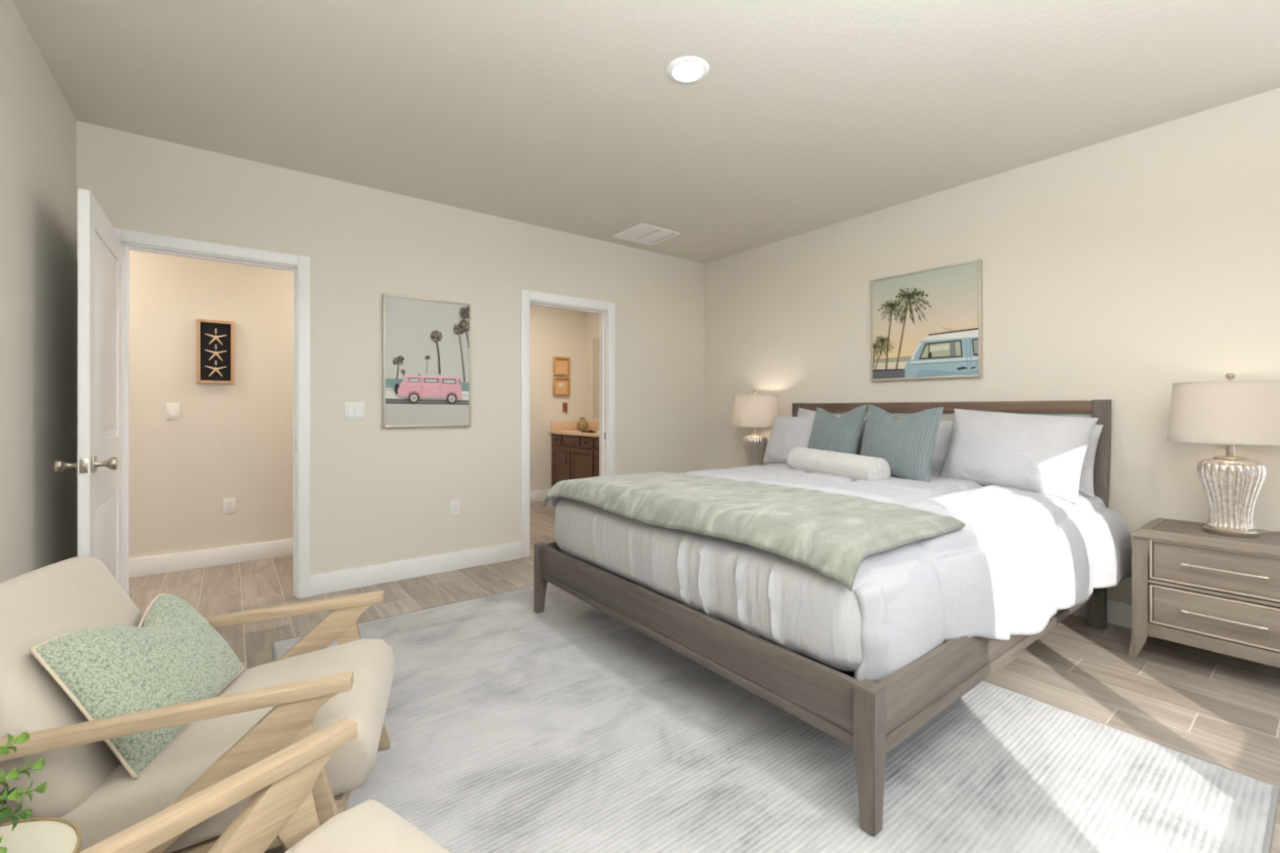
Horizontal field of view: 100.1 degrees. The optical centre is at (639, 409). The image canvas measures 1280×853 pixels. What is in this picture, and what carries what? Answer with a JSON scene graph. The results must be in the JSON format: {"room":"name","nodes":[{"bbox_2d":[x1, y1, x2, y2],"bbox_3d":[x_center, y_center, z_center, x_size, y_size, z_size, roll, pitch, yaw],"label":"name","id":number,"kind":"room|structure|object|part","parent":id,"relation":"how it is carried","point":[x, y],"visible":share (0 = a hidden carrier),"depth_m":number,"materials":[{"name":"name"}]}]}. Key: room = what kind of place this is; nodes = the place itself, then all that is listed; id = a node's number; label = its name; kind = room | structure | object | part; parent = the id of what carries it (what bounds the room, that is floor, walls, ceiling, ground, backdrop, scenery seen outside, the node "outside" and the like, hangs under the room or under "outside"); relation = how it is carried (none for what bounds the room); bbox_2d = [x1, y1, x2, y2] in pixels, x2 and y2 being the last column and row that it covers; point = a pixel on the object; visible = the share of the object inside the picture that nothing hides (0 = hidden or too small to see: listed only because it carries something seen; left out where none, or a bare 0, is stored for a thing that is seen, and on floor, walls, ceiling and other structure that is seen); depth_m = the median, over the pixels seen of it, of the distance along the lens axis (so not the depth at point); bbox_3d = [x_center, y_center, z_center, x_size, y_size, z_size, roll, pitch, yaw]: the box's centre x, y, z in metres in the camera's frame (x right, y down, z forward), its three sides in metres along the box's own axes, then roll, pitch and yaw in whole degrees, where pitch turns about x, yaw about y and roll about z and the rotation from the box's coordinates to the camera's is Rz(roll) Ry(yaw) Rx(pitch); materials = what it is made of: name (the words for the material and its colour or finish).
{"room":"bedroom","nodes":[
{"label":"bedroom","id":0,"kind":"room"},
{"bbox_2d":[0,0,76,582],"bbox_3d":[-1.447,-0.158,0.732,0.120,2.740,5.220,0,0,-37],"label":"wall","id":1,"kind":"structure","parent":0,"point":[38,126],"depth_m":2.21,"materials":[{"name":"beige paint"}]},
{"bbox_2d":[128,249,293,559],"bbox_3d":[-3.361,-0.158,4.165,3.720,2.740,0.100,0,0,-37],"label":"wall","id":2,"kind":"structure","parent":0,"point":[228,440],"depth_m":4.13,"materials":[{"name":"beige paint"}]},
{"bbox_2d":[166,402,180,418],"bbox_3d":[-3.481,0.013,4.002,0.078,0.122,0.012,0,0,-37],"label":"light switch","id":3,"kind":"object","parent":2,"relation":"attached to","point":[173,409],"visible":1,"depth_m":4.00,"materials":[{"name":"white plastic"}]},
{"bbox_2d":[128,538,293,577],"bbox_3d":[-3.286,1.145,4.150,3.620,0.135,0.015,0,0,-37],"label":"baseboard","id":4,"kind":"structure","parent":2,"relation":"attached to","point":[166,563],"depth_m":4.12,"materials":[{"name":"white wood"}]},
{"bbox_2d":[196,318,234,384],"bbox_3d":[-3.275,-0.441,4.142,0.228,0.487,0.040,0,0,-37],"label":"shadow box","id":5,"kind":"object","parent":2,"relation":"attached to","point":[215,338],"visible":1,"depth_m":4.14,"materials":[{"name":"brown wood"}]},
{"bbox_2d":[222,497,235,514],"bbox_3d":[-3.219,0.757,4.205,0.078,0.125,0.008,0,0,-37],"label":"power outlet","id":6,"kind":"object","parent":2,"relation":"attached to","point":[228,504],"visible":1,"depth_m":4.20,"materials":[{"name":"white plastic"}]},
{"bbox_2d":[76,120,704,574],"bbox_3d":[-1.728,-0.158,3.877,5.964,2.740,0.120,0,0,-37],"label":"wall","id":7,"kind":"structure","parent":0,"point":[379,495],"depth_m":3.83,"materials":[{"name":"beige paint"}]},
{"bbox_2d":[53,188,122,586],"bbox_3d":[-2.579,0.141,2.576,0.187,2.118,0.864,0,0,-37],"label":"door","id":8,"kind":"structure","parent":7,"relation":"in","point":[99,464],"depth_m":2.42,"materials":[{"name":"white wood"}]},
{"bbox_3d":[-2.404,0.237,2.256,0.076,0.068,0.064,0,0,-37],"label":"knob","id":9,"kind":"part","parent":8,"relation":"part of","materials":[{"name":"silver metal"}]},
{"bbox_3d":[-2.320,0.237,2.237,0.025,0.060,0.010,0,0,-37],"label":"latch plate","id":10,"kind":"part","parent":8,"relation":"part of","materials":[{"name":"silver metal"}]},
{"bbox_3d":[-2.316,0.237,2.323,0.076,0.068,0.064,0,0,-37],"label":"knob","id":11,"kind":"part","parent":8,"relation":"part of","materials":[{"name":"silver metal"}]},
{"bbox_3d":[-2.582,-0.323,2.580,0.027,0.850,0.545,0,0,-37],"label":"raised panel","id":12,"kind":"part","parent":8,"relation":"part of","materials":[{"name":"white wood"}]},
{"bbox_3d":[-2.582,0.688,2.580,0.027,0.470,0.545,0,0,-37],"label":"raised panel","id":13,"kind":"part","parent":8,"relation":"part of","materials":[{"name":"white wood"}]},
{"bbox_2d":[114,228,310,598],"bbox_3d":[-2.557,0.114,3.244,0.951,2.197,0.156,0,0,-37],"label":"trim","id":14,"kind":"structure","parent":7,"relation":"attached to","point":[300,265],"depth_m":3.43,"materials":[{"name":"white wood"}]},
{"bbox_2d":[344,401,364,420],"bbox_3d":[-1.934,0.013,3.637,0.122,0.122,0.012,0,0,-37],"label":"light switch","id":15,"kind":"object","parent":7,"relation":"attached to","point":[353,411],"visible":1,"depth_m":3.64,"materials":[{"name":"white plastic"}]},
{"bbox_2d":[310,541,520,595],"bbox_3d":[-1.556,1.145,3.924,1.471,0.135,0.015,0,0,-37],"label":"baseboard","id":16,"kind":"structure","parent":7,"relation":"attached to","point":[357,577],"depth_m":3.84,"materials":[{"name":"white"}]},
{"bbox_2d":[382,293,471,427],"bbox_3d":[-1.542,-0.337,3.918,0.617,0.933,0.043,0,0,-37],"label":"framed picture","id":17,"kind":"object","parent":7,"relation":"attached to","point":[426,343],"visible":1,"depth_m":3.89,"materials":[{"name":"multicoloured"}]},
{"bbox_2d":[449,499,460,516],"bbox_3d":[-1.394,0.746,4.052,0.078,0.120,0.008,0,0,-37],"label":"power outlet","id":18,"kind":"object","parent":7,"relation":"attached to","point":[455,505],"visible":1,"depth_m":4.05,"materials":[{"name":"white plastic"}]},
{"bbox_2d":[520,289,615,558],"bbox_3d":[-0.643,0.119,4.707,0.929,2.187,0.156,0,0,-37],"label":"trim","id":19,"kind":"structure","parent":7,"relation":"attached to","point":[606,310],"depth_m":4.67,"materials":[{"name":"white"}]},
{"bbox_2d":[529,305,586,490],"bbox_3d":[-1.678,-0.158,6.874,2.244,2.740,0.100,0,0,-37],"label":"wall","id":20,"kind":"structure","parent":0,"point":[553,332],"depth_m":7.17,"materials":[{"name":"beige paint"}]},
{"bbox_2d":[529,488,550,502],"bbox_3d":[-1.807,1.137,6.703,1.590,0.150,0.015,0,0,-37],"label":"baseboard","id":21,"kind":"structure","parent":20,"relation":"attached to","point":[535,495],"depth_m":7.05,"materials":[{"name":"white"}]},
{"bbox_2d":[552,356,570,375],"bbox_3d":[-1.058,-0.582,7.256,0.244,0.244,0.044,0,0,-37],"label":"shadow box","id":22,"kind":"object","parent":20,"relation":"attached to","point":[561,365],"visible":1,"depth_m":7.26,"materials":[{"name":"brown wood"}]},
{"bbox_2d":[552,376,570,395],"bbox_3d":[-1.058,-0.311,7.256,0.244,0.244,0.044,0,0,-37],"label":"shadow box","id":23,"kind":"object","parent":20,"relation":"attached to","point":[561,385],"visible":1,"depth_m":7.26,"materials":[{"name":"brown wood"}]},
{"bbox_2d":[562,402,567,411],"bbox_3d":[-1.015,-0.028,7.289,0.058,0.120,0.044,0,0,-37],"label":"wall ornament","id":24,"kind":"object","parent":20,"relation":"attached to","point":[564,404],"visible":1,"depth_m":7.28,"materials":[{"name":"brown wood"}]},
{"bbox_2d":[0,500,1279,852],"bbox_3d":[-0.809,1.262,2.799,6.114,0.100,7.730,0,0,-37],"label":"floor","id":25,"kind":"structure","parent":0,"point":[1219,708],"depth_m":2.55,"materials":[{"name":"brown wood"}]},
{"bbox_2d":[0,817,81,852],"bbox_3d":[-1.030,0.961,0.788,0.292,0.502,0.292,0,0,-37],"label":"side table","id":26,"kind":"object","parent":25,"relation":"on","point":[42,834],"visible":0.96,"depth_m":0.90,"materials":[{"name":"beige"}]},
{"bbox_2d":[0,732,47,852],"bbox_3d":[-1.057,0.608,0.769,0.281,0.204,0.245,0,0,-37],"label":"potted plant","id":27,"kind":"object","parent":26,"relation":"on","point":[15,794],"visible":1,"depth_m":0.85,"materials":[{"name":"green plant"}]},
{"bbox_3d":[-1.012,0.630,0.771,0.170,0.045,0.003,0,0,-25],"label":"stem","id":28,"kind":"part","parent":27,"relation":"part of","materials":[{"name":"green plant"}]},
{"bbox_3d":[-1.024,0.626,0.792,0.173,0.052,0.003,0,0,-41],"label":"stem","id":29,"kind":"part","parent":27,"relation":"part of","materials":[{"name":"green plant"}]},
{"bbox_2d":[0,555,395,852],"bbox_3d":[-1.190,0.815,1.473,0.904,0.789,0.670,0,0,-19],"label":"armchair","id":30,"kind":"object","parent":25,"relation":"on","point":[268,708],"visible":0.71,"depth_m":1.26,"materials":[{"name":"beige fabric"}]},
{"bbox_3d":[-1.459,0.669,1.379,0.333,0.497,0.554,0,0,-19],"label":"backrest","id":31,"kind":"part","parent":30,"relation":"part of","materials":[{"name":"beige fabric"}]},
{"bbox_2d":[29,593,244,779],"bbox_3d":[-1.298,0.689,1.445,0.248,0.310,0.509,0,0,-12],"label":"throw pillow","id":32,"kind":"object","parent":30,"relation":"on","point":[174,655],"visible":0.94,"depth_m":1.33,"materials":[{"name":"green fabric"}]},
{"bbox_3d":[-1.055,0.681,1.188,0.745,0.066,0.042,0,0,-19],"label":"armrest","id":33,"kind":"part","parent":30,"relation":"part of","materials":[{"name":"brown wood"}]},
{"bbox_3d":[-1.069,0.915,1.516,0.646,0.294,0.554,0,0,-19],"label":"seat","id":34,"kind":"part","parent":30,"relation":"part of","materials":[{"name":"beige fabric"}]},
{"bbox_3d":[-1.050,0.942,1.189,0.713,0.535,0.031,0,0,-19],"label":"leg","id":35,"kind":"part","parent":30,"relation":"part of","materials":[{"name":"brown wood"}]},
{"bbox_3d":[-1.114,1.060,1.500,0.590,0.149,0.514,0,0,-19],"label":"seat frame","id":36,"kind":"part","parent":30,"relation":"part of","materials":[{"name":"brown wood"}]},
{"bbox_3d":[-1.263,0.681,1.780,0.745,0.066,0.042,0,0,-19],"label":"armrest","id":37,"kind":"part","parent":30,"relation":"part of","materials":[{"name":"brown wood"}]},
{"bbox_3d":[-0.762,0.968,1.290,0.172,0.464,0.029,0,0,-19],"label":"leg","id":38,"kind":"part","parent":30,"relation":"part of","materials":[{"name":"brown wood"}]},
{"bbox_3d":[-1.259,0.942,1.783,0.713,0.535,0.031,0,0,-19],"label":"leg","id":39,"kind":"part","parent":30,"relation":"part of","materials":[{"name":"brown wood"}]},
{"bbox_3d":[-0.971,0.968,1.884,0.172,0.464,0.029,0,0,-19],"label":"leg","id":40,"kind":"part","parent":30,"relation":"part of","materials":[{"name":"brown wood"}]},
{"bbox_2d":[78,716,450,852],"bbox_3d":[-0.580,0.815,0.609,0.670,0.789,0.904,0,0,35],"label":"armchair","id":41,"kind":"object","parent":25,"relation":"on","point":[282,805],"visible":1,"depth_m":0.98,"materials":[{"name":"brown wood"}]},
{"bbox_3d":[-0.814,0.942,0.822,0.031,0.535,0.713,0,0,35],"label":"leg","id":42,"kind":"part","parent":41,"relation":"part of","materials":[{"name":"brown wood"}]},
{"bbox_3d":[-0.637,0.968,1.071,0.029,0.464,0.172,0,0,35],"label":"leg","id":43,"kind":"part","parent":41,"relation":"part of","materials":[{"name":"brown wood"}]},
{"bbox_3d":[-0.505,0.915,0.714,0.554,0.294,0.646,0,0,35],"label":"seat","id":44,"kind":"part","parent":41,"relation":"part of","materials":[{"name":"beige fabric"}]},
{"bbox_2d":[551,433,599,487],"bbox_3d":[-0.444,0.770,6.613,0.594,0.885,1.807,0,0,-37],"label":"vanity cabinet","id":45,"kind":"object","parent":25,"relation":"on","point":[573,457],"visible":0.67,"depth_m":6.68,"materials":[{"name":"brown wood"}]},
{"bbox_3d":[-1.089,0.405,7.051,0.020,0.115,0.245,0,0,-37],"label":"drawer","id":46,"kind":"part","parent":45,"relation":"part of","materials":[{"name":"brown wood"}]},
{"bbox_3d":[-1.021,0.792,6.957,0.026,0.600,0.475,0,0,-37],"label":"door","id":47,"kind":"part","parent":45,"relation":"part of","materials":[{"name":"brown wood"}]},
{"bbox_3d":[-0.866,0.405,6.758,0.020,0.115,0.410,0,0,-37],"label":"drawer","id":48,"kind":"part","parent":45,"relation":"part of","materials":[{"name":"brown wood"}]},
{"bbox_2d":[549,421,599,437],"bbox_3d":[-0.430,0.247,6.612,0.574,0.159,1.827,0,0,-37],"label":"countertop","id":49,"kind":"structure","parent":45,"relation":"on","point":[565,428],"depth_m":7.22,"materials":[{"name":"beige stone"}]},
{"bbox_2d":[577,417,588,431],"bbox_3d":[-0.762,0.200,7.121,0.156,0.175,0.156,0,0,-37],"label":"vase","id":50,"kind":"object","parent":49,"relation":"on","point":[582,425],"visible":1,"depth_m":7.07,"materials":[{"name":"brown"}]},
{"bbox_2d":[581,430,596,432],"bbox_3d":[-0.628,0.272,6.569,0.080,0.030,0.240,0,0,-37],"label":"soap tray","id":51,"kind":"object","parent":49,"relation":"on","point":[588,431],"visible":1,"depth_m":6.51,"materials":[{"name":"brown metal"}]},
{"bbox_3d":[-0.704,0.792,6.542,0.026,0.600,0.500,0,0,-37],"label":"door","id":52,"kind":"part","parent":45,"relation":"part of","materials":[{"name":"brown wood"}]},
{"bbox_3d":[-0.633,0.405,6.455,0.020,0.115,0.275,0,0,-37],"label":"drawer","id":53,"kind":"part","parent":45,"relation":"part of","materials":[{"name":"brown wood"}]},
{"bbox_3d":[-0.381,0.405,6.125,0.020,0.115,0.475,0,0,-37],"label":"drawer","id":54,"kind":"part","parent":45,"relation":"part of","materials":[{"name":"brown wood"}]},
{"bbox_3d":[-0.384,0.792,6.123,0.026,0.600,0.475,0,0,-37],"label":"door","id":55,"kind":"part","parent":45,"relation":"part of","materials":[{"name":"brown wood"}]},
{"bbox_2d":[271,582,1279,852],"bbox_3d":[0.067,1.207,2.238,2.485,0.010,3.235,0,0,-37],"label":"area rug","id":56,"kind":"object","parent":25,"relation":"on","point":[512,727],"visible":0.59,"depth_m":1.81,"materials":[{"name":"grey carpet"}]},
{"bbox_2d":[533,400,1111,836],"bbox_3d":[1.016,0.579,3.108,2.522,1.265,2.126,0,0,-37],"label":"frame","id":57,"kind":"object","parent":25,"relation":"on","point":[869,717],"visible":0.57,"depth_m":1.93,"materials":[{"name":"grey wood"}]},
{"bbox_3d":[-0.585,0.999,3.180,0.066,0.403,0.066,0,0,-37],"label":"leg","id":58,"kind":"part","parent":57,"relation":"part of","materials":[{"name":"grey wood"}]},
{"bbox_3d":[0.356,0.899,3.913,2.319,0.195,0.036,0,0,-37],"label":"rail","id":59,"kind":"part","parent":57,"relation":"part of","materials":[{"name":"grey wood"}]},
{"bbox_3d":[0.038,0.896,2.364,0.036,0.189,1.988,0,0,-37],"label":"foot rail","id":60,"kind":"part","parent":57,"relation":"part of","materials":[{"name":"grey wood"}]},
{"bbox_2d":[555,497,919,671],"bbox_3d":[0.989,0.663,3.079,2.409,0.382,1.980,0,0,-37],"label":"mattress","id":61,"kind":"object","parent":57,"relation":"on","point":[789,604],"visible":0.26,"depth_m":1.99,"materials":[{"name":"grey fabric"}]},
{"bbox_2d":[548,462,1132,682],"bbox_3d":[1.027,0.647,3.040,2.288,0.491,2.246,0,0,-37],"label":"comforter","id":62,"kind":"object","parent":61,"relation":"on","point":[1020,557],"visible":0.52,"depth_m":2.17,"materials":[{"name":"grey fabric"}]},
{"bbox_2d":[542,471,965,591],"bbox_3d":[0.341,0.481,2.625,0.836,0.203,2.000,0,0,-37],"label":"throw blanket","id":63,"kind":"object","parent":62,"relation":"on","point":[831,535],"visible":1,"depth_m":2.12,"materials":[{"name":"green fabric"}]},
{"bbox_2d":[763,415,813,463],"bbox_3d":[1.217,0.245,4.229,0.250,0.385,0.623,0,0,-32],"label":"pillow","id":64,"kind":"object","parent":62,"relation":"on","point":[787,433],"visible":0.65,"depth_m":4.21,"materials":[{"name":"grey fabric"}]},
{"bbox_2d":[796,408,866,426],"bbox_3d":[1.463,0.205,4.290,0.196,0.435,0.640,0,0,-37],"label":"pillow","id":65,"kind":"object","parent":62,"relation":"on","point":[802,412],"visible":0.13,"depth_m":4.43,"materials":[{"name":"grey fabric"}]},
{"bbox_2d":[807,404,868,454],"bbox_3d":[1.374,0.190,3.814,0.233,0.445,0.488,0,0,-31],"label":"throw pillow","id":66,"kind":"object","parent":62,"relation":"on","point":[829,433],"visible":0.65,"depth_m":3.73,"materials":[{"name":"blue fabric"}]},
{"bbox_2d":[786,447,890,481],"bbox_3d":[1.232,0.361,3.396,0.187,0.199,0.723,0,0,-24],"label":"bolster pillow","id":67,"kind":"object","parent":62,"relation":"on","point":[854,467],"visible":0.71,"depth_m":3.26,"materials":[{"name":"grey fabric"}]},
{"bbox_2d":[860,404,943,482],"bbox_3d":[1.590,0.203,3.338,0.248,0.470,0.577,0,0,-30],"label":"throw pillow","id":68,"kind":"object","parent":62,"relation":"on","point":[907,444],"visible":0.76,"depth_m":3.22,"materials":[{"name":"blue fabric"}]},
{"bbox_2d":[930,420,952,471],"bbox_3d":[1.866,0.245,3.771,0.194,0.385,0.635,0,0,-37],"label":"pillow","id":69,"kind":"object","parent":62,"relation":"on","point":[943,437],"visible":0.13,"depth_m":3.56,"materials":[{"name":"grey fabric"}]},
{"bbox_2d":[940,408,1098,504],"bbox_3d":[2.096,0.237,3.045,0.302,0.480,0.721,0,0,-32],"label":"pillow","id":70,"kind":"object","parent":62,"relation":"on","point":[1034,453],"visible":0.91,"depth_m":2.92,"materials":[{"name":"grey fabric"}]},
{"bbox_2d":[1078,424,1103,497],"bbox_3d":[2.285,0.260,3.195,0.217,0.425,0.700,0,0,-37],"label":"pillow","id":71,"kind":"object","parent":62,"relation":"on","point":[1086,486],"visible":0.13,"depth_m":2.92,"materials":[{"name":"grey fabric"}]},
{"bbox_3d":[1.334,0.579,4.641,0.154,1.265,0.076,0,0,-37],"label":"headboard post","id":72,"kind":"part","parent":57,"relation":"part of","materials":[{"name":"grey wood"}]},
{"bbox_3d":[0.663,0.999,1.549,0.066,0.403,0.066,0,0,-37],"label":"leg","id":73,"kind":"part","parent":57,"relation":"part of","materials":[{"name":"grey wood"}]},
{"bbox_3d":[1.995,-0.013,3.856,0.050,0.072,1.974,0,0,-37],"label":"headboard rail","id":74,"kind":"part","parent":57,"relation":"part of","materials":[{"name":"brown wood"}]},
{"bbox_3d":[2.000,0.343,3.860,0.018,0.640,1.974,0,0,-37],"label":"headboard panel","id":75,"kind":"part","parent":57,"relation":"part of","materials":[{"name":"grey"}]},
{"bbox_3d":[1.617,0.899,2.264,2.319,0.195,0.036,0,0,-37],"label":"rail","id":76,"kind":"part","parent":57,"relation":"part of","materials":[{"name":"grey wood"}]},
{"bbox_3d":[2.579,0.579,3.013,0.154,1.265,0.076,0,0,-37],"label":"headboard post","id":77,"kind":"part","parent":57,"relation":"part of","materials":[{"name":"grey wood"}]},
{"bbox_2d":[1128,517,1279,667],"bbox_3d":[2.749,0.895,2.501,0.484,0.631,0.634,0,0,-37],"label":"nightstand","id":78,"kind":"object","parent":25,"relation":"on","point":[1193,586],"visible":0.99,"depth_m":2.43,"materials":[{"name":"brown wood"}]},
{"bbox_3d":[2.428,0.906,2.605,0.065,0.610,0.078,0,0,-37],"label":"leg","id":79,"kind":"part","parent":78,"relation":"part of","materials":[{"name":"brown wood"}]},
{"bbox_3d":[2.595,0.929,2.383,0.022,0.180,0.484,0,0,-37],"label":"bead moulding","id":80,"kind":"part","parent":78,"relation":"part of","materials":[{"name":"beige wood"}]},
{"bbox_3d":[2.595,0.716,2.383,0.022,0.188,0.484,0,0,-37],"label":"bead moulding","id":81,"kind":"part","parent":78,"relation":"part of","materials":[{"name":"beige"}]},
{"bbox_3d":[2.771,0.582,2.517,0.370,0.005,0.480,0,0,-37],"label":"inset panel","id":82,"kind":"part","parent":78,"relation":"part of","materials":[{"name":"brown wood"}]},
{"bbox_3d":[2.598,0.929,2.385,0.022,0.158,0.458,0,0,-37],"label":"drawer","id":83,"kind":"part","parent":78,"relation":"part of","materials":[{"name":"brown wood"}]},
{"bbox_3d":[2.598,0.716,2.385,0.022,0.166,0.458,0,0,-37],"label":"drawer","id":84,"kind":"part","parent":78,"relation":"part of","materials":[{"name":"brown wood"}]},
{"bbox_2d":[1166,373,1279,537],"bbox_3d":[2.787,0.297,2.485,0.472,0.931,0.494,0,0,-37],"label":"table lamp","id":85,"kind":"object","parent":78,"relation":"on","point":[1230,411],"depth_m":2.42,"materials":[{"name":"silver metal"}]},
{"bbox_3d":[2.748,0.015,2.497,0.424,0.280,0.424,0,0,-37],"label":"lamp shade","id":86,"kind":"part","parent":85,"relation":"part of","materials":[{"name":"white fabric"}]},
{"bbox_3d":[2.748,0.150,2.497,0.427,0.010,0.427,0,0,-37],"label":"shade trim","id":87,"kind":"part","parent":85,"relation":"part of","materials":[{"name":"white fabric"}]},
{"bbox_3d":[2.748,-0.121,2.497,0.384,0.009,0.384,0,0,-37],"label":"shade trim","id":88,"kind":"part","parent":85,"relation":"part of","materials":[{"name":"white fabric"}]},
{"bbox_3d":[2.748,0.392,2.497,0.218,0.322,0.220,0,0,-37],"label":"glass","id":89,"kind":"part","parent":85,"relation":"part of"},
{"bbox_3d":[2.975,0.661,2.455,0.286,0.204,0.015,0,0,9],"label":"lamp cord","id":90,"kind":"part","parent":85,"relation":"part of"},
{"bbox_3d":[2.574,0.925,2.367,0.043,0.013,0.260,0,0,-37],"label":"handle","id":91,"kind":"part","parent":78,"relation":"part of","materials":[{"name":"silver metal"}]},
{"bbox_3d":[2.574,0.712,2.367,0.043,0.013,0.260,0,0,-37],"label":"handle","id":92,"kind":"part","parent":78,"relation":"part of","materials":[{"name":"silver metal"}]},
{"bbox_3d":[0.938,0.895,4.871,0.484,0.631,0.634,0,0,-37],"label":"nightstand","id":93,"kind":"object","parent":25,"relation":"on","visible":0},
{"bbox_2d":[730,390,778,466],"bbox_3d":[1.021,0.205,4.765,0.427,0.747,0.427,0,0,-37],"label":"table lamp","id":94,"kind":"object","parent":93,"relation":"on","point":[754,411],"visible":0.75,"depth_m":4.62,"materials":[{"name":"silver metal"}]},
{"bbox_3d":[1.021,0.150,4.765,0.427,0.010,0.427,0,0,-37],"label":"shade trim","id":95,"kind":"part","parent":94,"relation":"part of","materials":[{"name":"white fabric"}]},
{"bbox_3d":[1.021,0.015,4.765,0.424,0.280,0.424,0,0,-37],"label":"lamp shade","id":96,"kind":"part","parent":94,"relation":"part of","materials":[{"name":"white fabric"}]},
{"bbox_3d":[1.021,-0.121,4.765,0.384,0.009,0.384,0,0,-37],"label":"shade trim","id":97,"kind":"part","parent":94,"relation":"part of","materials":[{"name":"white fabric"}]},
{"bbox_3d":[1.021,0.392,4.765,0.218,0.322,0.220,0,0,-37],"label":"glass","id":98,"kind":"part","parent":94,"relation":"part of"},
{"bbox_2d":[12,0,1279,263],"bbox_3d":[-0.809,-1.577,2.799,6.114,0.100,7.730,0,0,-37],"label":"ceiling","id":99,"kind":"structure","parent":0,"point":[567,116],"depth_m":2.57,"materials":[{"name":"beige paint"}]},
{"bbox_2d":[612,222,679,245],"bbox_3d":[0.050,-1.524,4.696,0.426,0.008,0.426,0,0,-37],"label":"ceiling vent","id":100,"kind":"object","parent":99,"relation":"in","point":[642,233],"visible":1,"depth_m":4.68,"materials":[{"name":"white metal"}]},
{"bbox_2d":[666,56,709,84],"bbox_3d":[0.216,-1.522,2.418,0.192,0.010,0.192,0,0,-37],"label":"recessed light","id":101,"kind":"object","parent":99,"relation":"in","point":[686,69],"visible":1,"depth_m":2.41,"materials":[{"name":"white plastic"}]},
{"bbox_2d":[586,88,1279,604],"bbox_3d":[1.560,-0.158,4.610,0.150,2.740,7.730,0,0,-37],"label":"wall","id":102,"kind":"structure","parent":0,"point":[1124,269],"depth_m":3.11,"materials":[{"name":"beige paint"}]},
{"bbox_2d":[550,421,599,431],"bbox_3d":[-0.428,0.228,6.625,0.554,0.120,1.807,0,0,-37],"label":"backsplash","id":103,"kind":"structure","parent":102,"relation":"attached to","point":[557,425],"depth_m":7.29,"materials":[{"name":"beige stone"}]},
{"bbox_2d":[592,337,599,418],"bbox_3d":[-0.162,-0.417,6.733,0.005,1.090,1.595,0,0,-37],"label":"bathroom mirror","id":104,"kind":"object","parent":102,"relation":"attached to","point":[595,341],"visible":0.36,"depth_m":7.29,"materials":[{"name":"white mirror"}]},
{"bbox_2d":[871,258,982,381],"bbox_3d":[2.026,-0.604,3.848,0.035,0.777,0.761,0,0,-37],"label":"framed picture","id":105,"kind":"object","parent":102,"relation":"attached to","point":[926,323],"visible":1,"depth_m":3.80,"materials":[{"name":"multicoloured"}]},
{"bbox_2d":[1071,599,1131,628],"bbox_3d":[2.211,1.145,3.622,0.015,0.135,5.070,0,0,-37],"label":"baseboard","id":106,"kind":"structure","parent":102,"relation":"attached to","point":[1118,613],"depth_m":3.01,"materials":[{"name":"white wood"}]}
]}

